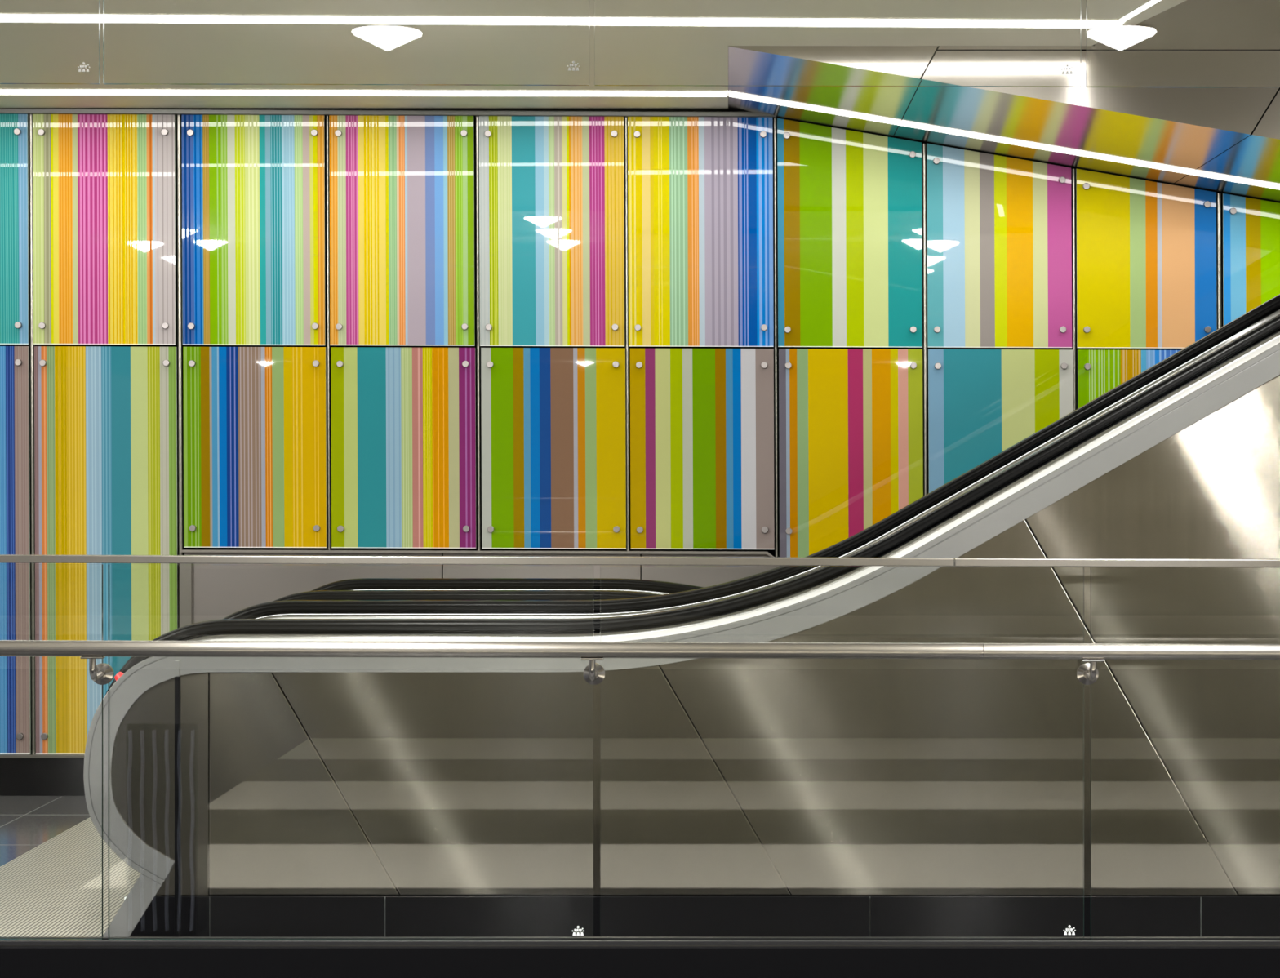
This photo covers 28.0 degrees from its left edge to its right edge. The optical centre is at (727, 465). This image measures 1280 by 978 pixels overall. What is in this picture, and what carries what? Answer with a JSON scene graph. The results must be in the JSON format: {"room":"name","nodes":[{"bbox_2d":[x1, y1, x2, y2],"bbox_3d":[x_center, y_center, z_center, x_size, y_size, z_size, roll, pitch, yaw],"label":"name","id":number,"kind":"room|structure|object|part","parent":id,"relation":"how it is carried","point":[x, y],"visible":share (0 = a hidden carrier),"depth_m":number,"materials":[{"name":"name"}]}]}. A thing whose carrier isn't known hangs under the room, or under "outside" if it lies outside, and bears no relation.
{"room":"metro station","nodes":[
{"label":"metro station","id":0,"kind":"room"},
{"bbox_2d":[0,795,89,866],"bbox_3d":[-1.000,1.610,9.600,20.000,0.120,5.400,0,0,0],"label":"floor","id":1,"kind":"structure","parent":0,"point":[19,837],"depth_m":11.24,"materials":[{"name":"tile"}]},
{"bbox_2d":[0,796,61,827],"bbox_3d":[-6.855,1.550,9.475,8.090,0.001,5.050,0,0,0],"label":"trim","id":2,"kind":"structure","parent":1,"relation":"on","point":[60,797],"depth_m":11.43,"materials":[{"name":"grey metal"}]},
{"bbox_2d":[0,817,141,937],"bbox_3d":[-2.230,1.547,10.030,1.140,0.006,3.740,0,0,0],"label":"plate","id":3,"kind":"object","parent":1,"relation":"on","point":[54,889],"visible":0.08,"depth_m":9.41,"materials":[{"name":"silver metal"}]},
{"bbox_2d":[174,659,180,937],"bbox_3d":[-1.575,1.053,7.333,0.013,0.993,0.024,0,0,0],"label":"post","id":4,"kind":"object","parent":1,"relation":"on","point":[177,663],"visible":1,"depth_m":7.32,"materials":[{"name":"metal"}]},
{"bbox_2d":[272,577,704,601],"bbox_3d":[1.152,2.349,10.960,6.495,3.687,1.836,0,0,0],"label":"escalator","id":5,"kind":"object","parent":1,"relation":"on","point":[362,588],"visible":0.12,"depth_m":11.48,"materials":[{"name":"rubber"}]},
{"bbox_3d":[0.589,1.427,10.402,5.368,1.842,0.082,0,0,0],"label":"handrail","id":6,"kind":"part","parent":5,"relation":"part of","materials":[{"name":"black rubber"}]},
{"bbox_3d":[0.589,1.427,11.518,5.368,1.842,0.082,0,0,0],"label":"handrail","id":7,"kind":"part","parent":5,"relation":"part of","materials":[{"name":"black rubber"}]},
{"bbox_2d":[83,293,1279,937],"bbox_3d":[1.552,-0.315,9.042,7.295,4.130,1.908,0,0,0],"label":"escalator","id":8,"kind":"object","parent":1,"relation":"on","point":[300,775],"visible":0.88,"depth_m":8.10,"materials":[{"name":"metal"}]},
{"bbox_3d":[-1.880,1.404,8.104,0.266,0.293,0.028,0,0,0],"label":"foot trim","id":9,"kind":"part","parent":8,"relation":"part of","materials":[{"name":"metal"}]},
{"bbox_3d":[-1.798,1.002,8.107,0.313,0.710,0.022,0,0,0],"label":"cladding panel","id":10,"kind":"part","parent":8,"relation":"part of","materials":[{"name":"metal"}]},
{"bbox_3d":[-1.339,1.002,8.107,0.599,0.711,0.022,0,0,0],"label":"cladding panel","id":11,"kind":"part","parent":8,"relation":"part of","materials":[{"name":"metal"}]},
{"bbox_3d":[-0.623,0.991,8.107,1.641,0.733,0.022,0,0,0],"label":"cladding panel","id":12,"kind":"part","parent":8,"relation":"part of","materials":[{"name":"metal"}]},
{"bbox_3d":[1.527,-0.635,8.461,7.244,3.489,0.082,0,0,0],"label":"handrail","id":13,"kind":"part","parent":8,"relation":"part of","materials":[{"name":"black rubber"}]},
{"bbox_3d":[1.541,0.088,8.138,6.919,2.903,0.020,0,0,0],"label":"frame","id":14,"kind":"part","parent":8,"relation":"part of","materials":[{"name":"silver"}]},
{"bbox_3d":[1.527,-0.635,9.636,7.244,3.489,0.082,0,0,0],"label":"handrail","id":15,"kind":"part","parent":8,"relation":"part of","materials":[{"name":"black rubber"}]},
{"bbox_3d":[0.695,0.761,8.107,1.829,1.192,0.022,0,0,0],"label":"cladding panel","id":16,"kind":"part","parent":8,"relation":"part of","materials":[{"name":"metal"}]},
{"bbox_3d":[1.979,0.458,8.107,2.084,1.798,0.022,0,0,0],"label":"cladding panel","id":17,"kind":"part","parent":8,"relation":"part of","materials":[{"name":"metal"}]},
{"bbox_2d":[124,894,1279,937],"bbox_3d":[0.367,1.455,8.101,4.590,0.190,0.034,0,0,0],"label":"baseboard","id":18,"kind":"structure","parent":1,"relation":"on","point":[406,915],"depth_m":8.08,"materials":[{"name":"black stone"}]},
{"bbox_2d":[0,0,1186,111],"bbox_3d":[-1.000,-1.741,-6.356,20.000,0.120,37.288,0,0,0],"label":"ceiling","id":19,"kind":"structure","parent":0,"point":[237,55],"depth_m":10.23,"materials":[{"name":"paint"}]},
{"bbox_2d":[0,88,727,97],"bbox_3d":[-4.502,-1.679,11.495,8.998,0.004,0.198,0,0,-1],"label":"light strip","id":20,"kind":"object","parent":19,"relation":"attached to","point":[108,91],"visible":1,"depth_m":11.50,"materials":[{"name":"white"}]},
{"bbox_2d":[0,0,1161,28],"bbox_3d":[-3.595,-1.679,8.638,10.811,0.004,2.382,0,0,0],"label":"light strip","id":21,"kind":"object","parent":19,"relation":"attached to","point":[4,17],"visible":1,"depth_m":9.65,"materials":[{"name":"white plastic"}]},
{"bbox_3d":[-0.358,-1.726,6.769,5.177,0.150,0.060,0,0,0],"label":"trim","id":22,"kind":"structure","parent":19,"relation":"attached to","visible":0},
{"bbox_2d":[0,0,100,84],"bbox_3d":[-2.303,-1.345,6.769,1.286,0.671,0.015,0,0,0],"label":"pane","id":23,"kind":"object","parent":22,"relation":"hanging from","point":[83,63],"visible":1,"depth_m":6.77,"materials":[{"name":"grey"}]},
{"bbox_2d":[102,0,589,85],"bbox_3d":[-1.008,-1.341,6.769,1.283,0.671,0.015,0,0,0],"label":"pane","id":24,"kind":"object","parent":22,"relation":"hanging from","point":[573,62],"visible":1,"depth_m":6.77,"materials":[{"name":"grey"}]},
{"bbox_2d":[594,0,1080,87],"bbox_3d":[0.290,-1.337,6.769,1.285,0.671,0.015,0,0,0],"label":"pane","id":25,"kind":"object","parent":22,"relation":"hanging from","point":[1067,65],"visible":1,"depth_m":6.77,"materials":[{"name":"grey"}]},
{"bbox_2d":[1086,0,1279,87],"bbox_3d":[1.589,-1.333,6.769,1.283,0.671,0.014,0,0,0],"label":"pane","id":26,"kind":"object","parent":22,"relation":"hanging from","point":[1086,0],"visible":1,"depth_m":6.77,"materials":[{"name":"grey"}]},
{"bbox_2d":[0,74,1254,751],"bbox_3d":[-1.000,0.984,12.298,20.000,6.131,0.180,0,0,0],"label":"wall","id":27,"kind":"structure","parent":0,"point":[771,551],"depth_m":12.21,"materials":[{"name":"black"}]},
{"bbox_2d":[28,114,35,754],"bbox_3d":[-3.277,-0.144,12.076,0.035,3.025,0.022,0,0,0],"label":"trim","id":28,"kind":"structure","parent":27,"relation":"attached to","point":[30,116],"depth_m":12.07,"materials":[{"name":"silver metal"}]},
{"bbox_2d":[0,758,84,795],"bbox_3d":[-3.937,1.462,12.118,2.841,0.176,0.180,0,0,0],"label":"baseboard","id":29,"kind":"structure","parent":27,"relation":"attached to","point":[18,776],"depth_m":12.03,"materials":[{"name":"black stone"}]},
{"bbox_2d":[0,751,84,758],"bbox_3d":[-3.937,1.365,12.113,2.841,0.014,0.190,0,0,0],"label":"trim","id":30,"kind":"structure","parent":27,"relation":"attached to","point":[2,756],"depth_m":12.02,"materials":[{"name":"silver metal"}]},
{"bbox_2d":[0,346,31,754],"bbox_3d":[-3.628,0.395,12.063,0.689,1.921,0.060,0,0,0],"label":"wall panel","id":31,"kind":"object","parent":30,"relation":"on","point":[15,537],"visible":0.96,"depth_m":12.05,"materials":[{"name":"multicoloured glass"}]},
{"bbox_2d":[0,113,29,344],"bbox_3d":[-3.634,-1.117,12.063,0.686,1.093,0.060,0,0,0],"label":"wall panel","id":32,"kind":"object","parent":31,"relation":"on","point":[14,148],"visible":1,"depth_m":12.05,"materials":[{"name":"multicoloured glass"}]},
{"bbox_2d":[34,346,177,754],"bbox_3d":[-2.926,0.397,12.063,0.676,1.918,0.060,0,0,0],"label":"wall panel","id":33,"kind":"object","parent":30,"relation":"on","point":[105,417],"visible":0.72,"depth_m":12.05,"materials":[{"name":"multicoloured glass"}]},
{"bbox_2d":[32,114,176,345],"bbox_3d":[-2.935,-1.115,12.063,0.672,1.093,0.060,0,0,0],"label":"wall panel","id":34,"kind":"object","parent":33,"relation":"on","point":[104,185],"visible":1,"depth_m":12.05,"materials":[{"name":"multicoloured glass"}]},
{"bbox_2d":[176,115,183,627],"bbox_3d":[-2.580,-0.144,12.076,0.037,3.025,0.025,0,0,0],"label":"trim","id":35,"kind":"structure","parent":27,"relation":"attached to","point":[179,143],"depth_m":12.07,"materials":[{"name":"silver metal"}]},
{"bbox_2d":[179,563,192,638],"bbox_3d":[-2.547,0.988,12.108,0.055,1.124,0.160,0,0,0],"label":"trim","id":36,"kind":"structure","parent":27,"relation":"attached to","point":[186,569],"depth_m":12.03,"materials":[{"name":"silver metal"}]},
{"bbox_2d":[184,552,443,623],"bbox_3d":[-1.952,0.973,12.123,1.212,1.133,0.130,0,0,0],"label":"wall panel","id":37,"kind":"object","parent":27,"relation":"attached to","point":[220,591],"visible":0.21,"depth_m":12.06,"materials":[{"name":"grey metal"}]},
{"bbox_2d":[325,115,330,549],"bbox_3d":[-1.883,-0.629,12.076,0.025,2.050,0.016,0,0,0],"label":"trim","id":38,"kind":"structure","parent":27,"relation":"attached to","point":[327,169],"depth_m":12.07,"materials":[{"name":"silver metal"}]},
{"bbox_2d":[0,107,777,120],"bbox_3d":[-1.657,-1.660,12.113,3.775,0.042,0.150,0,0,0],"label":"trim","id":39,"kind":"structure","parent":27,"relation":"attached to","point":[28,111],"depth_m":12.04,"materials":[{"name":"grey metal"}]},
{"bbox_2d":[475,115,480,550],"bbox_3d":[-1.177,-0.628,12.076,0.028,2.052,0.019,0,0,0],"label":"trim","id":40,"kind":"structure","parent":27,"relation":"attached to","point":[477,118],"depth_m":12.07,"materials":[{"name":"silver metal"}]},
{"bbox_2d":[443,553,641,579],"bbox_3d":[-0.876,0.975,12.123,0.929,1.131,0.130,0,0,0],"label":"wall panel","id":41,"kind":"object","parent":27,"relation":"attached to","point":[619,571],"visible":0.21,"depth_m":12.06,"materials":[{"name":"grey metal"}]},
{"bbox_2d":[624,116,630,551],"bbox_3d":[-0.475,-0.625,12.076,0.028,2.052,0.019,0,0,0],"label":"trim","id":42,"kind":"structure","parent":27,"relation":"attached to","point":[626,224],"depth_m":12.07,"materials":[{"name":"silver metal"}]},
{"bbox_2d":[641,553,779,586],"bbox_3d":[1.547,2.181,12.123,3.907,3.538,0.130,0,0,0],"label":"wall panel","id":43,"kind":"object","parent":27,"relation":"attached to","point":[701,576],"visible":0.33,"depth_m":12.06,"materials":[{"name":"grey metal"}]},
{"bbox_2d":[179,548,774,557],"bbox_3d":[0.464,1.352,12.100,6.072,1.916,0.175,0,0,0],"label":"rail","id":44,"kind":"object","parent":43,"relation":"on","point":[186,550],"visible":0.69,"depth_m":12.01,"materials":[{"name":"silver metal"}]},
{"bbox_2d":[182,346,326,547],"bbox_3d":[-2.226,-0.087,12.063,0.674,0.947,0.060,0,0,0],"label":"wall panel","id":45,"kind":"object","parent":44,"relation":"on","point":[255,418],"visible":1,"depth_m":12.05,"materials":[{"name":"multicoloured glass"}]},
{"bbox_2d":[181,114,325,345],"bbox_3d":[-2.233,-1.113,12.063,0.675,1.093,0.060,0,0,0],"label":"wall panel","id":46,"kind":"object","parent":45,"relation":"on","point":[253,186],"visible":1,"depth_m":12.05,"materials":[{"name":"multicoloured glass"}]},
{"bbox_2d":[330,346,475,548],"bbox_3d":[-1.527,-0.084,12.063,0.683,0.947,0.060,0,0,0],"label":"wall panel","id":47,"kind":"object","parent":44,"relation":"on","point":[403,419],"visible":1,"depth_m":12.05,"materials":[{"name":"multicoloured glass"}]},
{"bbox_2d":[328,115,475,346],"bbox_3d":[-1.534,-1.110,12.063,0.683,1.093,0.060,0,0,0],"label":"wall panel","id":48,"kind":"object","parent":47,"relation":"on","point":[402,188],"visible":1,"depth_m":12.05,"materials":[{"name":"multicoloured glass"}]},
{"bbox_2d":[480,347,626,549],"bbox_3d":[-0.821,-0.082,12.063,0.683,0.948,0.060,0,0,0],"label":"wall panel","id":49,"kind":"object","parent":44,"relation":"on","point":[553,447],"visible":1,"depth_m":12.05,"materials":[{"name":"multicoloured glass"}]},
{"bbox_2d":[479,115,624,346],"bbox_3d":[-0.829,-1.108,12.063,0.686,1.093,0.060,0,0,0],"label":"wall panel","id":50,"kind":"object","parent":49,"relation":"on","point":[552,197],"visible":1,"depth_m":12.05,"materials":[{"name":"multicoloured glass"}]},
{"bbox_2d":[630,347,774,549],"bbox_3d":[-0.121,-0.079,12.063,0.680,0.948,0.060,0,0,0],"label":"wall panel","id":51,"kind":"object","parent":44,"relation":"on","point":[702,420],"visible":1,"depth_m":12.05,"materials":[{"name":"multicoloured glass"}]},
{"bbox_2d":[627,116,773,346],"bbox_3d":[-0.128,-1.105,12.063,0.686,1.093,0.060,0,0,0],"label":"wall panel","id":52,"kind":"object","parent":51,"relation":"on","point":[700,188],"visible":1,"depth_m":12.05,"materials":[{"name":"multicoloured glass"}]},
{"bbox_2d":[778,348,923,566],"bbox_3d":[0.581,0.226,12.063,0.682,1.554,0.060,0,0,0],"label":"wall panel","id":53,"kind":"object","parent":44,"relation":"on","point":[851,440],"visible":0.7,"depth_m":12.05,"materials":[{"name":"multicoloured glass"}]},
{"bbox_2d":[777,118,922,347],"bbox_3d":[0.574,-1.096,12.063,0.683,1.079,0.060,0,0,0],"label":"wall panel","id":54,"kind":"object","parent":53,"relation":"on","point":[850,246],"visible":1,"depth_m":12.05,"materials":[{"name":"multicoloured glass"}]},
{"bbox_2d":[928,349,1073,493],"bbox_3d":[1.287,0.433,12.063,0.690,1.963,0.060,0,0,0],"label":"wall panel","id":55,"kind":"object","parent":44,"relation":"on","point":[982,403],"visible":0.41,"depth_m":12.05,"materials":[{"name":"multicoloured glass"}]},
{"bbox_2d":[926,142,1071,347],"bbox_3d":[1.277,-1.036,12.063,0.683,0.963,0.060,0,0,0],"label":"wall panel","id":56,"kind":"object","parent":55,"relation":"on","point":[999,228],"visible":1,"depth_m":12.05,"materials":[{"name":"multicoloured glass"}]},
{"bbox_2d":[1077,349,1179,408],"bbox_3d":[1.978,0.604,12.063,0.664,2.299,0.060,0,0,0],"label":"wall panel","id":57,"kind":"object","parent":44,"relation":"on","point":[1100,371],"visible":0.12,"depth_m":12.05,"materials":[{"name":"multicoloured glass"}]},
{"bbox_2d":[1075,168,1217,348],"bbox_3d":[1.970,-0.975,12.063,0.660,0.846,0.060,0,0,0],"label":"wall panel","id":58,"kind":"object","parent":57,"relation":"on","point":[1146,250],"visible":0.99,"depth_m":12.05,"materials":[{"name":"multicoloured glass"}]},
{"bbox_2d":[773,117,778,557],"bbox_3d":[0.225,-0.598,12.076,0.025,2.085,0.016,0,0,0],"label":"trim","id":59,"kind":"structure","parent":27,"relation":"attached to","point":[775,157],"depth_m":12.07,"materials":[{"name":"silver metal"}]},
{"bbox_2d":[921,143,928,496],"bbox_3d":[0.931,-0.140,12.076,0.034,2.753,0.022,0,0,0],"label":"trim","id":60,"kind":"structure","parent":27,"relation":"attached to","point":[923,145],"depth_m":12.07,"materials":[{"name":"silver metal"}]},
{"bbox_2d":[1071,168,1076,410],"bbox_3d":[1.635,0.125,12.076,0.032,3.047,0.019,0,0,0],"label":"trim","id":61,"kind":"structure","parent":27,"relation":"attached to","point":[1073,171],"depth_m":12.07,"materials":[{"name":"silver metal"}]},
{"bbox_2d":[1216,193,1222,328],"bbox_3d":[2.320,0.320,12.076,0.038,3.206,0.025,0,0,0],"label":"trim","id":62,"kind":"structure","parent":27,"relation":"attached to","point":[1219,257],"depth_m":12.07,"materials":[{"name":"silver metal"}]},
{"bbox_2d":[0,946,1279,977],"bbox_3d":[-1.000,1.408,6.782,20.000,0.284,0.094,0,0,0],"label":"curb","id":63,"kind":"object","parent":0,"point":[15,962],"visible":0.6,"depth_m":6.74,"materials":[{"name":"black stone"}]},
{"bbox_2d":[0,564,102,939],"bbox_3d":[-2.299,0.754,6.769,1.294,0.995,0.014,0,0,0],"label":"pane","id":64,"kind":"object","parent":63,"relation":"on","point":[102,564],"visible":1,"depth_m":6.77,"materials":[{"name":"clear glass"}]},
{"bbox_2d":[80,564,604,940],"bbox_3d":[-1.000,0.758,6.706,1.354,0.995,0.141,0,0,0],"label":"pane","id":65,"kind":"object","parent":63,"relation":"on","point":[578,926],"depth_m":6.75,"materials":[{"name":"clear glass"}]},
{"bbox_3d":[-1.649,0.529,6.695,0.017,0.064,0.109,0,0,0],"label":"arm","id":66,"kind":"part","parent":65,"relation":"part of","materials":[{"name":"silver metal"}]},
{"bbox_3d":[-1.649,0.536,6.699,0.058,0.083,0.127,0,0,0],"label":"handrail bracket","id":67,"kind":"part","parent":65,"relation":"part of","materials":[{"name":"silver metal"}]},
{"bbox_2d":[0,640,983,659],"bbox_3d":[-1.116,0.476,6.649,3.555,0.053,0.043,0,0,0],"label":"handrail","id":68,"kind":"object","parent":65,"relation":"attached to","point":[7,647],"visible":1,"depth_m":6.63,"materials":[{"name":"silver metal"}]},
{"bbox_3d":[-0.352,0.538,6.699,0.058,0.079,0.127,0,0,0],"label":"handrail bracket","id":69,"kind":"part","parent":65,"relation":"part of","materials":[{"name":"silver metal"}]},
{"bbox_3d":[-0.352,0.531,6.695,0.017,0.060,0.109,0,0,0],"label":"arm","id":70,"kind":"part","parent":65,"relation":"part of","materials":[{"name":"silver metal"}]},
{"bbox_2d":[0,937,1279,945],"bbox_3d":[-0.358,1.258,6.770,5.177,0.017,0.050,0,0,0],"label":"trim","id":71,"kind":"structure","parent":63,"relation":"on","point":[455,940],"depth_m":6.75,"materials":[{"name":"black metal"}]},
{"bbox_2d":[0,945,1279,946],"bbox_3d":[-0.358,1.264,6.744,5.177,0.004,0.002,0,0,0],"label":"trim","id":72,"kind":"structure","parent":63,"relation":"on","point":[0,945],"depth_m":6.74,"materials":[{"name":"grey metal"}]},
{"bbox_2d":[600,565,1105,940],"bbox_3d":[0.320,0.762,6.706,1.314,0.995,0.141,0,0,0],"label":"pane","id":73,"kind":"object","parent":63,"relation":"on","point":[1069,926],"depth_m":6.77,"materials":[{"name":"clear glass"}]},
{"bbox_2d":[0,554,954,566],"bbox_3d":[-1.175,0.248,6.769,3.542,0.034,0.044,0,0,0],"label":"cap rail","id":74,"kind":"object","parent":73,"relation":"on","point":[4,558],"visible":1,"depth_m":6.75,"materials":[{"name":"silver metal"}]},
{"bbox_3d":[0.948,0.540,6.699,0.058,0.075,0.127,0,0,0],"label":"handrail bracket","id":75,"kind":"part","parent":73,"relation":"part of","materials":[{"name":"silver metal"}]},
{"bbox_3d":[0.948,0.533,6.695,0.017,0.057,0.109,0,0,0],"label":"arm","id":76,"kind":"part","parent":73,"relation":"part of","materials":[{"name":"silver metal"}]},
{"bbox_2d":[982,643,1279,660],"bbox_3d":[1.427,0.484,6.649,1.529,0.046,0.042,0,0,0],"label":"handrail","id":77,"kind":"object","parent":73,"relation":"on","point":[991,651],"visible":1,"depth_m":6.63,"materials":[{"name":"silver metal"}]},
{"bbox_2d":[1090,567,1271,940],"bbox_3d":[1.595,0.766,6.769,1.272,0.995,0.014,0,0,0],"label":"pane","id":78,"kind":"object","parent":63,"relation":"on","point":[1091,567],"visible":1,"depth_m":6.76,"materials":[{"name":"clear glass"}]},
{"bbox_2d":[953,557,1279,567],"bbox_3d":[1.415,0.258,6.769,1.632,0.027,0.044,0,0,0],"label":"cap rail","id":79,"kind":"object","parent":78,"relation":"on","point":[1112,562],"visible":1,"depth_m":6.75,"materials":[{"name":"silver metal"}]},
{"bbox_2d":[922,44,1279,129],"bbox_3d":[3.010,-2.776,10.335,5.980,4.149,0.040,0,0,0],"label":"wall","id":80,"kind":"structure","parent":0,"point":[936,50],"depth_m":10.31,"materials":[{"name":"black"}]},
{"bbox_2d":[728,46,921,137],"bbox_3d":[0.389,-1.621,11.231,0.774,0.141,1.913,0,0,0],"label":"soffit panel","id":81,"kind":"object","parent":80,"relation":"attached to","point":[745,67],"visible":0.71,"depth_m":11.01,"materials":[{"name":"multicoloured metal"}]},
{"bbox_2d":[728,45,937,79],"bbox_3d":[1.289,-3.200,10.268,2.577,3.300,0.010,0,0,0],"label":"panel","id":82,"kind":"object","parent":80,"relation":"attached to","point":[910,61],"visible":1,"depth_m":10.26,"materials":[{"name":"grey"}]},
{"bbox_2d":[892,79,1249,184],"bbox_3d":[1.437,-1.443,11.231,1.314,0.232,1.913,0,0,0],"label":"soffit panel","id":83,"kind":"object","parent":80,"relation":"attached to","point":[1082,128],"visible":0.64,"depth_m":11.00,"materials":[{"name":"multicoloured metal"}]},
{"bbox_2d":[921,50,1279,134],"bbox_3d":[1.537,-1.494,10.268,1.524,0.335,0.010,0,0,0],"label":"panel","id":84,"kind":"object","parent":80,"relation":"attached to","point":[1234,109],"visible":1,"depth_m":10.26,"materials":[{"name":"grey"}]},
{"bbox_2d":[937,0,1279,49],"bbox_3d":[2.554,-3.259,10.268,3.427,3.182,0.010,0,0,0],"label":"panel","id":85,"kind":"object","parent":80,"relation":"attached to","point":[1189,24],"visible":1,"depth_m":10.26,"materials":[{"name":"grey"}]},
{"bbox_2d":[1172,132,1279,202],"bbox_3d":[4.049,-1.001,11.231,3.902,0.670,1.913,0,0,0],"label":"soffit panel","id":86,"kind":"object","parent":80,"relation":"attached to","point":[1256,157],"visible":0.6,"depth_m":11.26,"materials":[{"name":"multicoloured metal"}]},
{"bbox_2d":[728,90,1279,189],"bbox_3d":[3.002,-1.171,11.560,5.996,1.018,0.158,0,0,0],"label":"light strip","id":87,"kind":"object","parent":86,"relation":"attached to","point":[731,94],"visible":1,"depth_m":11.55,"materials":[{"name":"white"}]},
{"bbox_2d":[1222,193,1279,325],"bbox_3d":[2.669,-0.915,12.063,0.679,0.732,0.060,0,0,0],"label":"wall panel","id":88,"kind":"object","parent":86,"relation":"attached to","point":[1251,226],"visible":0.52,"depth_m":12.05,"materials":[{"name":"multicoloured glass"}]},
{"bbox_2d":[1252,88,1279,139],"bbox_3d":[4.049,-1.160,10.268,3.901,0.986,0.010,0,0,0],"label":"panel","id":89,"kind":"object","parent":80,"relation":"attached to","point":[1268,126],"visible":1,"depth_m":10.26,"materials":[{"name":"grey"}]}
]}

